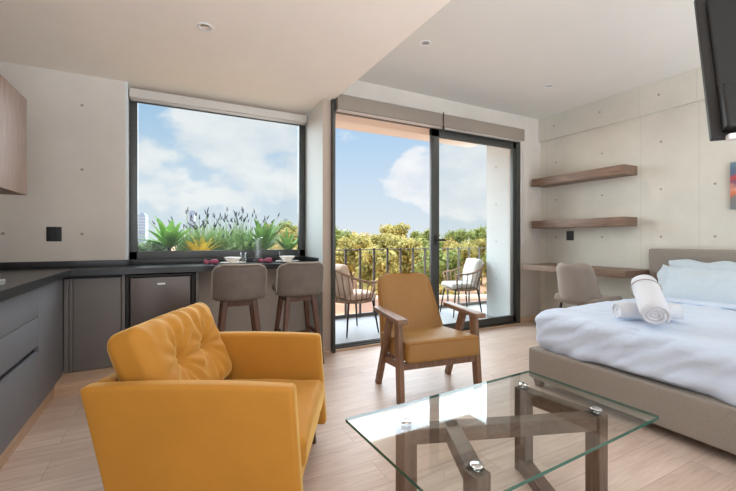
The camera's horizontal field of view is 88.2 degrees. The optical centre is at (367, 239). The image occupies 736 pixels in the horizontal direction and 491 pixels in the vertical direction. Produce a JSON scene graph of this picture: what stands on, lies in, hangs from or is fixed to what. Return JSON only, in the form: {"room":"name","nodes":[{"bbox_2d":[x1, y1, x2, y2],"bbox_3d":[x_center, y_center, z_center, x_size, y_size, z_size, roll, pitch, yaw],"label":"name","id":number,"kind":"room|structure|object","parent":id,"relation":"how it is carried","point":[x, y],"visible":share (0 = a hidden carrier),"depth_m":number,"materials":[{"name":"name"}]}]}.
{"room":"studio apartment","nodes":[
{"label":"studio apartment","id":0,"kind":"room"},
{"bbox_2d":[0,61,124,261],"bbox_3d":[-2.668,-0.135,3.264,1.022,2.530,0.302,0,0,-28],"label":"wall","id":1,"kind":"structure","parent":0,"point":[76,122],"depth_m":3.18,"materials":[{"name":"concrete"}]},
{"bbox_2d":[46,227,61,240],"bbox_3d":[-2.590,-0.045,3.130,0.100,0.120,0.011,0,0,-28],"label":"wall outlet","id":2,"kind":"object","parent":1,"relation":"attached to","point":[52,233],"visible":1,"depth_m":3.13,"materials":[{"name":"black plastic"}]},
{"bbox_2d":[0,256,318,268],"bbox_3d":[-1.798,0.206,3.441,2.697,0.055,0.425,0,0,-28],"label":"backsplash","id":3,"kind":"structure","parent":1,"relation":"attached to","point":[92,263],"depth_m":3.32,"materials":[{"name":"black stone"}]},
{"bbox_2d":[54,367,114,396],"bbox_3d":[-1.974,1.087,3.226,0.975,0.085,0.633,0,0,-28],"label":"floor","id":4,"kind":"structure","parent":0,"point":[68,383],"depth_m":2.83,"materials":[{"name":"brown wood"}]},
{"bbox_2d":[126,272,194,328],"bbox_3d":[-1.857,0.670,3.419,0.517,0.745,0.389,0,0,-28],"label":"mini fridge","id":5,"kind":"object","parent":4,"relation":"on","point":[150,296],"visible":0.62,"depth_m":3.23,"materials":[{"name":"black metal"}]},
{"bbox_2d":[128,258,304,331],"bbox_3d":[-1.492,0.657,3.949,1.698,0.945,0.180,0,0,-28],"label":"wall","id":6,"kind":"structure","parent":0,"point":[238,318],"depth_m":4.04,"materials":[{"name":"grey paint"}]},
{"bbox_2d":[193,272,198,302],"bbox_3d":[-1.614,0.708,3.562,0.025,0.845,0.388,0,0,-28],"label":"trim","id":7,"kind":"structure","parent":6,"relation":"attached to","point":[196,273],"depth_m":3.39,"materials":[{"name":"grey metal"}]},
{"bbox_2d":[125,82,304,259],"bbox_3d":[-1.443,-0.585,3.840,1.697,1.630,0.187,0,0,-28],"label":"window","id":8,"kind":"structure","parent":6,"relation":"in","point":[134,254],"depth_m":3.51,"materials":[{"name":"grey metal"}]},
{"bbox_2d":[129,87,306,126],"bbox_3d":[-1.424,-1.309,3.823,1.665,0.118,0.085,0,0,-28],"label":"roller blind","id":9,"kind":"object","parent":8,"relation":"attached to","point":[136,95],"visible":1,"depth_m":3.74,"materials":[{"name":"grey fabric"}]},
{"bbox_2d":[0,0,450,114],"bbox_3d":[-0.574,-1.735,1.054,2.961,0.670,6.200,0,0,-28],"label":"ceiling","id":10,"kind":"structure","parent":0,"point":[290,56],"depth_m":2.70,"materials":[{"name":"paint"}]},
{"bbox_2d":[196,22,213,30],"bbox_3d":[-1.071,-1.401,2.496,0.104,0.011,0.104,0,0,-28],"label":"recessed light","id":11,"kind":"object","parent":10,"relation":"in","point":[203,25],"visible":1,"depth_m":2.49,"materials":[{"name":"white plastic"}]},
{"bbox_2d":[305,99,322,347],"bbox_3d":[-0.581,-0.135,4.117,0.088,2.530,0.727,0,0,-28],"label":"wall column","id":12,"kind":"structure","parent":0,"point":[314,125],"depth_m":3.99,"materials":[{"name":"white paint"}]},
{"bbox_2d":[0,321,735,490],"bbox_3d":[1.074,1.190,1.533,6.325,0.120,5.520,0,0,-28],"label":"floor","id":13,"kind":"structure","parent":0,"point":[57,453],"depth_m":2.08,"materials":[{"name":"brown wood"}]},
{"bbox_2d":[0,288,37,454],"bbox_3d":[-1.839,0.672,1.292,0.600,0.775,2.155,0,0,-28],"label":"base cabinet","id":14,"kind":"object","parent":13,"relation":"on","point":[18,314],"visible":0.84,"depth_m":2.05,"materials":[{"name":"black"}]},
{"bbox_2d":[0,256,318,301],"bbox_3d":[-1.156,0.232,2.215,2.697,0.105,3.198,0,0,-28],"label":"countertop","id":15,"kind":"structure","parent":14,"relation":"on","point":[20,277],"depth_m":3.09,"materials":[{"name":"black stone"}]},
{"bbox_2d":[0,279,5,284],"bbox_3d":[-1.961,0.220,1.513,0.550,0.028,0.800,0,0,-28],"label":"cooktop","id":16,"kind":"object","parent":15,"relation":"in","point":[2,281],"visible":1,"depth_m":1.96,"materials":[{"name":"silver metal"}]},
{"bbox_2d":[203,259,218,264],"bbox_3d":[-1.458,0.209,3.527,0.132,0.054,0.065,0,0,-42],"label":"napkin","id":17,"kind":"object","parent":15,"relation":"on","point":[214,261],"visible":1,"depth_m":3.52,"materials":[{"name":"fabric"}]},
{"bbox_2d":[220,261,245,263],"bbox_3d":[-1.304,0.226,3.663,0.240,0.016,0.240,0,0,-28],"label":"plate","id":18,"kind":"object","parent":15,"relation":"on","point":[238,262],"visible":0.8,"depth_m":3.63,"materials":[{"name":"white ceramic"}]},
{"bbox_2d":[224,257,241,262],"bbox_3d":[-1.304,0.199,3.663,0.161,0.058,0.161,0,0,-5],"label":"bowl","id":19,"kind":"object","parent":18,"relation":"on","point":[229,259],"visible":0.89,"depth_m":3.61,"materials":[{"name":"white ceramic"}]},
{"bbox_2d":[259,258,271,262],"bbox_3d":[-1.014,0.208,3.758,0.132,0.056,0.066,0,0,-39],"label":"napkin","id":20,"kind":"object","parent":15,"relation":"on","point":[267,260],"visible":0.99,"depth_m":3.75,"materials":[{"name":"fabric"}]},
{"bbox_2d":[276,260,298,262],"bbox_3d":[-0.834,0.226,3.920,0.240,0.016,0.240,0,0,-28],"label":"plate","id":21,"kind":"object","parent":15,"relation":"on","point":[280,261],"visible":0.84,"depth_m":3.83,"materials":[{"name":"white ceramic"}]},
{"bbox_2d":[279,256,294,260],"bbox_3d":[-0.834,0.199,3.920,0.161,0.058,0.161,0,0,-5],"label":"bowl","id":22,"kind":"object","parent":21,"relation":"on","point":[284,258],"visible":0.77,"depth_m":3.87,"materials":[{"name":"white ceramic"}]},
{"bbox_2d":[0,388,53,469],"bbox_3d":[-1.670,1.095,1.592,0.018,0.070,2.570,0,0,-28],"label":"trim","id":23,"kind":"structure","parent":13,"relation":"on","point":[19,437],"depth_m":2.17,"materials":[{"name":"brown wood"}]},
{"bbox_2d":[34,278,66,406],"bbox_3d":[-2.547,0.672,2.644,0.600,0.775,0.892,0,0,-28],"label":"base cabinet","id":24,"kind":"object","parent":13,"relation":"on","point":[50,348],"visible":0.38,"depth_m":2.63,"materials":[{"name":"black"}]},
{"bbox_2d":[64,274,127,373],"bbox_3d":[-2.247,0.667,3.155,0.406,0.755,0.265,0,0,-28],"label":"base cabinet","id":25,"kind":"object","parent":13,"relation":"on","point":[94,306],"visible":0.75,"depth_m":3.03,"materials":[{"name":"black"}]},
{"bbox_2d":[80,302,326,490],"bbox_3d":[-0.637,0.734,1.770,0.804,0.797,0.826,0,0,0],"label":"armchair","id":26,"kind":"object","parent":13,"relation":"on","point":[187,404],"visible":1,"depth_m":1.36,"materials":[{"name":"yellow fabric"}]},
{"bbox_2d":[107,302,231,380],"bbox_3d":[-0.877,0.551,1.770,0.302,0.433,0.670,0,0,0],"label":"cushion","id":27,"kind":"object","parent":26,"relation":"on","point":[185,343],"depth_m":1.64,"materials":[{"name":"yellow fabric"}]},
{"bbox_2d":[228,379,323,466],"bbox_3d":[-0.590,0.820,1.770,0.708,0.164,0.644,0,0,0],"label":"seat cushion","id":28,"kind":"object","parent":26,"relation":"on","point":[310,392],"depth_m":1.77,"materials":[{"name":"yellow fabric"}]},
{"bbox_2d":[211,263,266,331],"bbox_3d":[-1.113,0.664,3.265,0.439,0.937,0.483,0,0,-24],"label":"bar stool","id":29,"kind":"object","parent":13,"relation":"on","point":[232,285],"visible":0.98,"depth_m":3.09,"materials":[{"name":"grey fabric"}]},
{"bbox_2d":[272,261,323,363],"bbox_3d":[-0.656,0.664,3.526,0.439,0.937,0.483,0,0,-27],"label":"bar stool","id":30,"kind":"object","parent":13,"relation":"on","point":[295,281],"visible":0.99,"depth_m":3.36,"materials":[{"name":"grey fabric"}]},
{"bbox_2d":[374,272,485,404],"bbox_3d":[0.416,0.715,2.988,0.713,0.850,0.736,0,0,-20],"label":"lounge chair","id":31,"kind":"object","parent":13,"relation":"on","point":[412,330],"visible":1,"depth_m":2.83,"materials":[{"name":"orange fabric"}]},
{"bbox_2d":[380,326,478,363],"bbox_3d":[0.452,0.784,2.891,0.576,0.180,0.530,0,0,-20],"label":"seat cushion","id":32,"kind":"object","parent":31,"relation":"on","point":[419,344],"depth_m":2.70,"materials":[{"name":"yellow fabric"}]},
{"bbox_2d":[346,371,658,490],"bbox_3d":[0.541,0.919,1.517,1.107,0.422,0.612,0,0,-30],"label":"coffee table","id":33,"kind":"object","parent":13,"relation":"on","point":[564,416],"visible":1,"depth_m":1.53,"materials":[{"name":"clear glass"}]},
{"bbox_2d":[555,262,621,307],"bbox_3d":[2.255,0.683,3.958,0.582,0.897,0.460,0,0,-28],"label":"desk chair","id":34,"kind":"object","parent":13,"relation":"on","point":[577,282],"visible":0.84,"depth_m":3.77,"materials":[{"name":"beige fabric"}]},
{"bbox_2d":[529,248,735,454],"bbox_3d":[2.651,0.614,2.579,2.140,1.038,2.280,0,0,-28],"label":"bed","id":35,"kind":"object","parent":13,"relation":"on","point":[694,414],"visible":0.42,"depth_m":2.29,"materials":[{"name":"beige fabric"}]},
{"bbox_2d":[535,298,735,406],"bbox_3d":[2.589,0.691,2.542,1.994,0.334,1.966,0,0,-28],"label":"duvet","id":36,"kind":"object","parent":35,"relation":"on","point":[696,351],"visible":0.75,"depth_m":2.33,"materials":[{"name":"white fabric"}]},
{"bbox_2d":[612,302,683,321],"bbox_3d":[1.870,0.482,2.551,0.382,0.139,0.149,0,0,7],"label":"rolled towel","id":37,"kind":"object","parent":36,"relation":"on","point":[628,310],"visible":0.49,"depth_m":2.50,"materials":[{"name":"white fabric"}]},
{"bbox_2d":[629,275,671,323],"bbox_3d":[1.832,0.379,2.464,0.182,0.275,0.446,0,0,23],"label":"rolled towel","id":38,"kind":"object","parent":37,"relation":"on","point":[652,305],"visible":1,"depth_m":2.35,"materials":[{"name":"white fabric"}]},
{"bbox_2d":[664,296,735,309],"bbox_3d":[3.163,0.530,2.842,0.607,0.032,1.820,0,0,-28],"label":"sheet","id":39,"kind":"object","parent":36,"relation":"on","point":[670,299],"visible":0.34,"depth_m":3.12,"materials":[{"name":"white fabric"}]},
{"bbox_2d":[657,264,735,303],"bbox_3d":[2.985,0.430,3.277,0.375,0.380,0.932,0,0,-29],"label":"pillow","id":40,"kind":"object","parent":35,"relation":"on","point":[693,282],"visible":0.71,"depth_m":3.30,"materials":[{"name":"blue fabric"}]},
{"bbox_2d":[669,259,735,269],"bbox_3d":[3.163,0.414,3.374,0.258,0.454,0.928,0,0,-28],"label":"pillow","id":41,"kind":"object","parent":35,"relation":"on","point":[721,265],"visible":0.17,"depth_m":3.52,"materials":[{"name":"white fabric"}]},
{"bbox_2d":[335,120,479,147],"bbox_3d":[0.513,-1.705,5.270,3.400,0.230,1.140,0,0,-28],"label":"roof","id":42,"kind":"structure","parent":0,"point":[338,124],"depth_m":5.64,"materials":[{"name":"paint"}]},
{"bbox_2d":[335,303,492,343],"bbox_3d":[0.453,1.265,5.170,6.800,0.230,1.500,0,0,-28],"label":"floor","id":43,"kind":"structure","parent":0,"point":[366,329],"depth_m":5.08,"materials":[{"name":"grey tile"}]},
{"bbox_2d":[335,264,378,337],"bbox_3d":[-0.244,0.723,4.716,0.610,0.857,0.627,0,0,-36],"label":"balcony chair","id":44,"kind":"object","parent":43,"relation":"on","point":[345,293],"visible":0.74,"depth_m":4.51,"materials":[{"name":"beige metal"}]},
{"bbox_2d":[335,264,352,295],"bbox_3d":[-0.350,0.490,4.639,0.212,0.391,0.409,0,0,-36],"label":"cushion","id":45,"kind":"object","parent":44,"relation":"on","point":[343,287],"depth_m":4.48,"materials":[{"name":"beige fabric"}]},
{"bbox_2d":[335,289,375,300],"bbox_3d":[-0.173,0.690,4.769,0.420,0.088,0.420,0,0,-36],"label":"seat cushion","id":46,"kind":"object","parent":44,"relation":"on","point":[349,296],"depth_m":4.60,"materials":[{"name":"beige fabric"}]},
{"bbox_2d":[280,247,486,318],"bbox_3d":[0.169,0.640,5.801,6.482,1.020,0.045,0,0,-28],"label":"balcony railing","id":47,"kind":"object","parent":43,"relation":"on","point":[359,314],"visible":0.22,"depth_m":5.97,"materials":[{"name":"grey metal"}]},
{"bbox_2d":[440,258,483,317],"bbox_3d":[1.486,0.723,5.865,0.610,0.857,0.627,0,0,-13],"label":"balcony chair","id":48,"kind":"object","parent":43,"relation":"on","point":[472,271],"visible":0.99,"depth_m":5.71,"materials":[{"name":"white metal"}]},
{"bbox_2d":[441,281,476,288],"bbox_3d":[1.399,0.690,5.844,0.420,0.088,0.420,0,0,-13],"label":"seat cushion","id":49,"kind":"object","parent":48,"relation":"on","point":[448,284],"depth_m":5.68,"materials":[{"name":"grey fabric"}]},
{"bbox_2d":[461,258,482,283],"bbox_3d":[1.613,0.490,5.894,0.212,0.391,0.409,0,0,-13],"label":"cushion","id":50,"kind":"object","parent":48,"relation":"on","point":[471,265],"depth_m":5.75,"materials":[{"name":"grey fabric"}]},
{"bbox_3d":[-2.088,0.665,4.158,2.640,0.930,0.735,0,0,-28],"label":"planter box","id":51,"kind":"object","parent":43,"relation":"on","visible":0},
{"bbox_3d":[-2.080,0.387,4.143,2.550,0.315,0.620,0,0,-28],"label":"soil","id":52,"kind":"object","parent":51,"relation":"in","visible":0},
{"bbox_2d":[138,239,167,250],"bbox_3d":[-2.301,0.100,3.851,0.600,0.220,0.611,0,0,-28],"label":"shrub","id":53,"kind":"object","parent":52,"relation":"on","point":[148,246],"visible":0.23,"depth_m":3.77,"materials":[{"name":"green plant"}]},
{"bbox_2d":[140,216,197,250],"bbox_3d":[-2.040,-0.015,3.907,0.592,0.489,0.676,0,0,28],"label":"plant","id":54,"kind":"object","parent":52,"relation":"on","point":[167,235],"visible":0.94,"depth_m":3.83,"materials":[{"name":"green plant"}]},
{"bbox_2d":[152,207,215,250],"bbox_3d":[-2.005,-0.057,4.197,0.687,0.575,0.748,0,0,-28],"label":"lavender","id":55,"kind":"object","parent":52,"relation":"on","point":[178,248],"visible":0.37,"depth_m":4.08,"materials":[{"name":"green plant"}]},
{"bbox_2d":[180,233,224,250],"bbox_3d":[-1.754,0.074,3.977,0.446,0.311,0.476,0,0,30],"label":"plant","id":56,"kind":"object","parent":52,"relation":"on","point":[203,246],"visible":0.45,"depth_m":3.97,"materials":[{"name":"yellow plant"}]},
{"bbox_2d":[179,212,241,249],"bbox_3d":[-1.826,-0.046,4.303,0.678,0.552,0.890,0,0,-28],"label":"lavender","id":57,"kind":"object","parent":52,"relation":"on","point":[210,234],"visible":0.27,"depth_m":4.24,"materials":[{"name":"green plant"}]},
{"bbox_2d":[184,211,245,249],"bbox_3d":[-1.735,-0.054,4.321,0.631,0.571,0.604,0,0,5],"label":"lavender","id":58,"kind":"object","parent":52,"relation":"on","point":[226,239],"visible":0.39,"depth_m":4.23,"materials":[{"name":"green plant"}]},
{"bbox_2d":[191,208,247,249],"bbox_3d":[-1.620,-0.077,4.404,0.645,0.618,0.823,0,0,16],"label":"lavender","id":59,"kind":"object","parent":52,"relation":"on","point":[234,230],"visible":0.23,"depth_m":4.36,"materials":[{"name":"green plant"}]},
{"bbox_2d":[221,241,258,249],"bbox_3d":[-1.430,0.108,4.237,0.438,0.204,0.467,0,0,-28],"label":"leafy shrub","id":60,"kind":"object","parent":52,"relation":"on","point":[246,243],"visible":0.42,"depth_m":4.17,"materials":[{"name":"green plant"}]},
{"bbox_2d":[216,208,275,249],"bbox_3d":[-1.413,-0.074,4.435,0.722,0.609,0.716,0,0,-28],"label":"lavender","id":61,"kind":"object","parent":52,"relation":"on","point":[245,229],"visible":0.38,"depth_m":4.32,"materials":[{"name":"green plant"}]},
{"bbox_2d":[229,210,279,249],"bbox_3d":[-1.397,-0.067,4.551,0.686,0.596,0.671,0,0,-28],"label":"lavender","id":62,"kind":"object","parent":52,"relation":"on","point":[251,240],"visible":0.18,"depth_m":4.50,"materials":[{"name":"green plant"}]},
{"bbox_2d":[228,219,286,249],"bbox_3d":[-1.226,-0.016,4.391,0.632,0.492,0.730,0,0,-6],"label":"plant","id":63,"kind":"object","parent":52,"relation":"on","point":[265,241],"visible":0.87,"depth_m":4.27,"materials":[{"name":"green plant"}]},
{"bbox_2d":[272,227,297,248],"bbox_3d":[-0.926,0.042,4.471,0.448,0.375,0.499,0,0,22],"label":"plant","id":64,"kind":"object","parent":52,"relation":"on","point":[284,244],"visible":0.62,"depth_m":4.39,"materials":[{"name":"green plant"}]},
{"bbox_2d":[341,80,540,316],"bbox_3d":[0.956,-0.275,4.711,3.185,2.810,0.260,0,0,-28],"label":"wall","id":65,"kind":"structure","parent":0,"point":[530,250],"depth_m":5.19,"materials":[{"name":"paint"}]},
{"bbox_2d":[323,99,330,350],"bbox_3d":[-0.411,-0.135,3.794,0.088,2.530,0.004,0,0,-28],"label":"door frame","id":66,"kind":"structure","parent":65,"relation":"attached to","point":[326,103],"depth_m":3.79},
{"bbox_2d":[335,113,429,134],"bbox_3d":[0.810,-1.320,4.638,2.860,0.020,0.255,0,0,-28],"label":"trim","id":67,"kind":"structure","parent":65,"relation":"attached to","point":[339,117],"depth_m":4.32,"materials":[{"name":"beige paint"}]},
{"bbox_2d":[323,323,521,353],"bbox_3d":[0.796,1.120,4.418,2.830,0.020,0.018,0,0,-28],"label":"trim","id":68,"kind":"structure","parent":65,"relation":"attached to","point":[376,344],"depth_m":4.01,"materials":[{"name":"brown wood"}]},
{"bbox_2d":[331,99,519,352],"bbox_3d":[0.821,-0.135,4.471,2.727,2.530,0.160,0,0,-28],"label":"door","id":69,"kind":"structure","parent":65,"relation":"in","point":[435,134],"depth_m":4.45,"materials":[{"name":"grey metal"}]},
{"bbox_2d":[335,94,524,141],"bbox_3d":[0.855,-1.364,4.399,2.653,0.156,0.100,0,0,-28],"label":"roller blind","id":70,"kind":"object","parent":65,"relation":"attached to","point":[348,104],"visible":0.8,"depth_m":4.22,"materials":[{"name":"grey fabric"}]},
{"bbox_2d":[520,146,523,244],"bbox_3d":[2.088,-0.589,5.141,0.062,1.344,0.015,0,0,-28],"label":"chain","id":71,"kind":"object","parent":65,"relation":"hanging from","point":[522,146],"visible":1,"depth_m":5.15,"materials":[{"name":"white plastic"}]},
{"bbox_2d":[520,315,536,322],"bbox_3d":[2.229,1.093,5.223,0.455,0.075,0.015,0,0,-28],"label":"baseboard","id":72,"kind":"structure","parent":65,"relation":"attached to","point":[528,318],"depth_m":5.19,"materials":[{"name":"brown wood"}]},
{"bbox_2d":[487,146,508,316],"bbox_3d":[2.071,-0.220,5.623,0.312,2.740,0.540,0,0,-28],"label":"wall","id":73,"kind":"structure","parent":0,"point":[497,158],"depth_m":5.60,"materials":[{"name":"white paint"}]},
{"bbox_2d":[358,0,700,119],"bbox_3d":[2.355,-1.875,2.278,3.364,0.390,5.650,0,0,-28],"label":"ceiling","id":74,"kind":"structure","parent":0,"point":[499,55],"depth_m":3.39,"materials":[{"name":"paint"}]},
{"bbox_2d":[419,40,430,45],"bbox_3d":[0.487,-1.681,3.244,0.104,0.011,0.104,0,0,-28],"label":"recessed light","id":75,"kind":"object","parent":74,"relation":"in","point":[424,42],"visible":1,"depth_m":3.24,"materials":[{"name":"white plastic"}]},
{"bbox_2d":[544,84,553,87],"bbox_3d":[1.981,-1.681,4.153,0.104,0.011,0.104,0,0,-28],"label":"recessed light","id":76,"kind":"object","parent":74,"relation":"in","point":[548,85],"visible":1,"depth_m":4.16,"materials":[{"name":"white plastic"}]},
{"bbox_2d":[694,0,735,140],"bbox_3d":[1.843,-1.001,1.350,1.000,1.358,0.290,0,0,26],"label":"television","id":77,"kind":"object","parent":74,"relation":"hanging from","point":[715,19],"visible":1,"depth_m":1.56,"materials":[{"name":"black plastic"}]},
{"bbox_2d":[538,67,735,311],"bbox_3d":[3.736,-0.275,3.001,0.247,2.810,5.650,0,0,-28],"label":"wall","id":78,"kind":"structure","parent":0,"point":[678,196],"depth_m":4.23,"materials":[{"name":"concrete"}]},
{"bbox_2d":[566,231,573,239],"bbox_3d":[2.628,-0.050,4.938,0.011,0.120,0.100,0,0,-28],"label":"wall outlet","id":79,"kind":"object","parent":78,"relation":"attached to","point":[569,234],"visible":1,"depth_m":4.93,"materials":[{"name":"black plastic"}]},
{"bbox_2d":[532,164,636,187],"bbox_3d":[2.618,-0.770,4.701,0.250,0.100,1.190,0,0,-28],"label":"floating shelf","id":80,"kind":"object","parent":78,"relation":"attached to","point":[623,170],"visible":1,"depth_m":4.52,"materials":[{"name":"brown wood"}]},
{"bbox_2d":[532,217,636,228],"bbox_3d":[2.618,-0.200,4.701,0.250,0.100,1.190,0,0,-28],"label":"floating shelf","id":81,"kind":"object","parent":78,"relation":"attached to","point":[607,221],"visible":1,"depth_m":4.49,"materials":[{"name":"brown wood"}]},
{"bbox_2d":[522,263,648,277],"bbox_3d":[2.549,0.359,4.535,0.525,0.071,1.270,0,0,-28],"label":"desk","id":82,"kind":"object","parent":78,"relation":"attached to","point":[616,272],"visible":0.78,"depth_m":4.11,"materials":[{"name":"brown wood"}]},
{"bbox_2d":[730,162,735,208],"bbox_3d":[3.504,-0.495,3.240,0.035,0.430,0.620,0,0,-28],"label":"picture","id":83,"kind":"object","parent":78,"relation":"attached to","point":[733,164],"visible":1,"depth_m":3.48},
{"bbox_3d":[-1.819,-0.135,0.402,0.150,2.530,6.200,0,0,-28],"label":"wall","id":84,"kind":"structure","parent":0,"visible":0},
{"bbox_2d":[0,74,26,194],"bbox_3d":[-1.943,-0.605,1.381,0.500,0.630,2.250,0,0,-28],"label":"upper cabinet","id":85,"kind":"object","parent":84,"relation":"attached to","point":[13,106],"visible":1,"depth_m":2.28,"materials":[{"name":"brown wood"}]},
{"label":"outside","id":86,"kind":"structure","parent":0,"visible":0},
{"bbox_2d":[171,246,486,314],"bbox_3d":[-49.806,6.380,202.848,420.000,2.500,394.400,0,0,-28],"label":"ground","id":87,"kind":"structure","parent":86,"point":[339,307],"depth_m":30.93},
{"bbox_2d":[138,213,147,242],"bbox_3d":[-195.652,-7.587,330.000,6.207,30.434,6.207,0,0,-10],"label":"office tower","id":88,"kind":"structure","parent":87,"relation":"on","point":[142,218],"depth_m":327.21,"materials":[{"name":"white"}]},
{"bbox_2d":[189,210,194,234],"bbox_3d":[-166.957,-9.978,360.000,4.863,35.217,4.863,0,0,-10],"label":"office tower","id":89,"kind":"structure","parent":87,"relation":"on","point":[191,212],"depth_m":357.84,"materials":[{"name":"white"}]},
{"bbox_2d":[261,219,295,249],"bbox_3d":[-14.264,1.000,61.162,6.264,8.586,6.670,0,0,39],"label":"tree","id":90,"kind":"object","parent":87,"relation":"on","point":[288,224],"visible":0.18,"depth_m":60.01,"materials":[{"name":"green plant"}]},
{"bbox_2d":[275,225,297,249],"bbox_3d":[-8.148,1.713,44.214,5.405,7.127,5.707,0,0,-5],"label":"broadleaf tree","id":91,"kind":"object","parent":87,"relation":"on","point":[295,233],"visible":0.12,"depth_m":44.19,"materials":[{"name":"green plant"}]},
{"bbox_2d":[335,226,352,253],"bbox_3d":[-3.648,1.827,43.008,5.334,6.866,5.010,0,0,5],"label":"tree","id":92,"kind":"object","parent":87,"relation":"on","point":[338,234],"visible":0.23,"depth_m":41.83,"materials":[{"name":"green plant"}]},
{"bbox_2d":[335,233,374,286],"bbox_3d":[-1.377,2.292,35.477,4.489,5.919,4.740,0,0,20],"label":"broadleaf tree","id":93,"kind":"object","parent":87,"relation":"on","point":[356,242],"visible":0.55,"depth_m":34.60,"materials":[{"name":"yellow plant"}]},
{"bbox_2d":[366,278,377,295],"bbox_3d":[0.902,3.639,21.195,2.737,3.129,2.204,0,0,-42],"label":"tree","id":94,"kind":"object","parent":87,"relation":"on","point":[376,279],"visible":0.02,"depth_m":20.68,"materials":[{"name":"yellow plant"}]},
{"bbox_2d":[352,245,398,289],"bbox_3d":[0.717,2.808,28.898,3.673,4.843,3.878,0,0,14],"label":"broadleaf tree","id":95,"kind":"object","parent":87,"relation":"on","point":[367,255],"visible":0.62,"depth_m":27.97,"materials":[{"name":"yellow plant"}]},
{"bbox_2d":[369,231,403,251],"bbox_3d":[1.958,2.154,42.319,4.707,6.206,4.969,0,0,0],"label":"broadleaf tree","id":96,"kind":"object","parent":87,"relation":"on","point":[379,241],"visible":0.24,"depth_m":42.28,"materials":[{"name":"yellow plant"}]},
{"bbox_2d":[377,223,410,237],"bbox_3d":[3.918,1.161,63.365,6.628,8.277,6.278,0,0,-15],"label":"broadleaf tree","id":97,"kind":"object","parent":87,"relation":"on","point":[398,229],"visible":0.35,"depth_m":62.40,"materials":[{"name":"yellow plant"}]},
{"bbox_2d":[385,235,423,272],"bbox_3d":[3.810,2.381,36.148,4.591,5.733,4.348,0,0,-14],"label":"broadleaf tree","id":98,"kind":"object","parent":87,"relation":"on","point":[407,245],"visible":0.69,"depth_m":34.98,"materials":[{"name":"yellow plant"}]},
{"bbox_2d":[355,295,486,312],"bbox_3d":[6.169,3.840,17.435,13.600,2.580,0.360,0,0,-4],"label":"wall","id":99,"kind":"structure","parent":87,"relation":"on","point":[365,307],"depth_m":17.13,"materials":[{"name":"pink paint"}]},
{"bbox_2d":[410,229,439,242],"bbox_3d":[9.695,1.573,64.632,5.745,7.395,5.395,0,0,-33],"label":"tree","id":100,"kind":"object","parent":87,"relation":"on","point":[416,233],"visible":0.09,"depth_m":64.02,"materials":[{"name":"green plant"}]},
{"bbox_2d":[413,234,444,253],"bbox_3d":[6.699,2.315,43.468,4.547,5.853,4.270,0,0,-40],"label":"tree","id":101,"kind":"object","parent":87,"relation":"on","point":[424,241],"visible":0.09,"depth_m":43.18,"materials":[{"name":"green plant"}]},
{"bbox_2d":[410,245,463,286],"bbox_3d":[5.007,2.745,27.092,3.852,4.959,3.618,0,0,-10],"label":"tree","id":102,"kind":"object","parent":87,"relation":"on","point":[453,256],"visible":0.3,"depth_m":26.29,"materials":[{"name":"green plant"}]},
{"bbox_2d":[439,237,458,254],"bbox_3d":[11.932,2.453,54.044,3.957,5.617,4.913,0,0,-21],"label":"tree","id":103,"kind":"object","parent":87,"relation":"on","point":[447,243],"visible":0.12,"depth_m":53.74,"materials":[{"name":"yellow plant"}]},
{"bbox_2d":[439,284,462,294],"bbox_3d":[4.423,3.814,21.384,2.416,2.762,1.946,0,0,-5],"label":"tree","id":104,"kind":"object","parent":87,"relation":"on","point":[441,287],"visible":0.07,"depth_m":20.98,"materials":[{"name":"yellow plant"}]},
{"bbox_2d":[441,228,468,243],"bbox_3d":[14.637,1.599,63.551,5.355,7.340,5.702,0,0,-1],"label":"tree","id":105,"kind":"object","parent":87,"relation":"on","point":[459,236],"visible":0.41,"depth_m":62.85,"materials":[{"name":"green plant"}]},
{"bbox_2d":[444,241,480,291],"bbox_3d":[8.078,2.669,33.491,3.893,5.132,4.110,0,0,45],"label":"broadleaf tree","id":106,"kind":"object","parent":87,"relation":"on","point":[473,251],"visible":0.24,"depth_m":32.55,"materials":[{"name":"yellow plant"}]},
{"bbox_2d":[462,238,486,284],"bbox_3d":[12.652,2.476,43.130,4.199,5.536,4.433,0,0,-5],"label":"broadleaf tree","id":107,"kind":"object","parent":87,"relation":"on","point":[481,243],"visible":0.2,"depth_m":41.91,"materials":[{"name":"green plant"}]},
{"bbox_2d":[464,226,486,244],"bbox_3d":[15.296,1.639,51.446,5.638,7.258,5.296,0,0,28],"label":"tree","id":108,"kind":"object","parent":87,"relation":"on","point":[480,233],"visible":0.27,"depth_m":50.37,"materials":[{"name":"green plant"}]},
{"bbox_2d":[480,239,486,259],"bbox_3d":[12.962,2.092,36.048,4.906,6.315,4.607,0,0,34],"label":"tree","id":109,"kind":"object","parent":87,"relation":"on","point":[485,255],"visible":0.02,"depth_m":37.50,"materials":[{"name":"green plant"}]},
{"bbox_2d":[482,259,486,292],"bbox_3d":[9.865,3.118,27.581,3.183,4.196,3.360,0,0,-24],"label":"broadleaf tree","id":110,"kind":"object","parent":87,"relation":"on","point":[484,261],"visible":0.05,"depth_m":27.82,"materials":[{"name":"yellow plant"}]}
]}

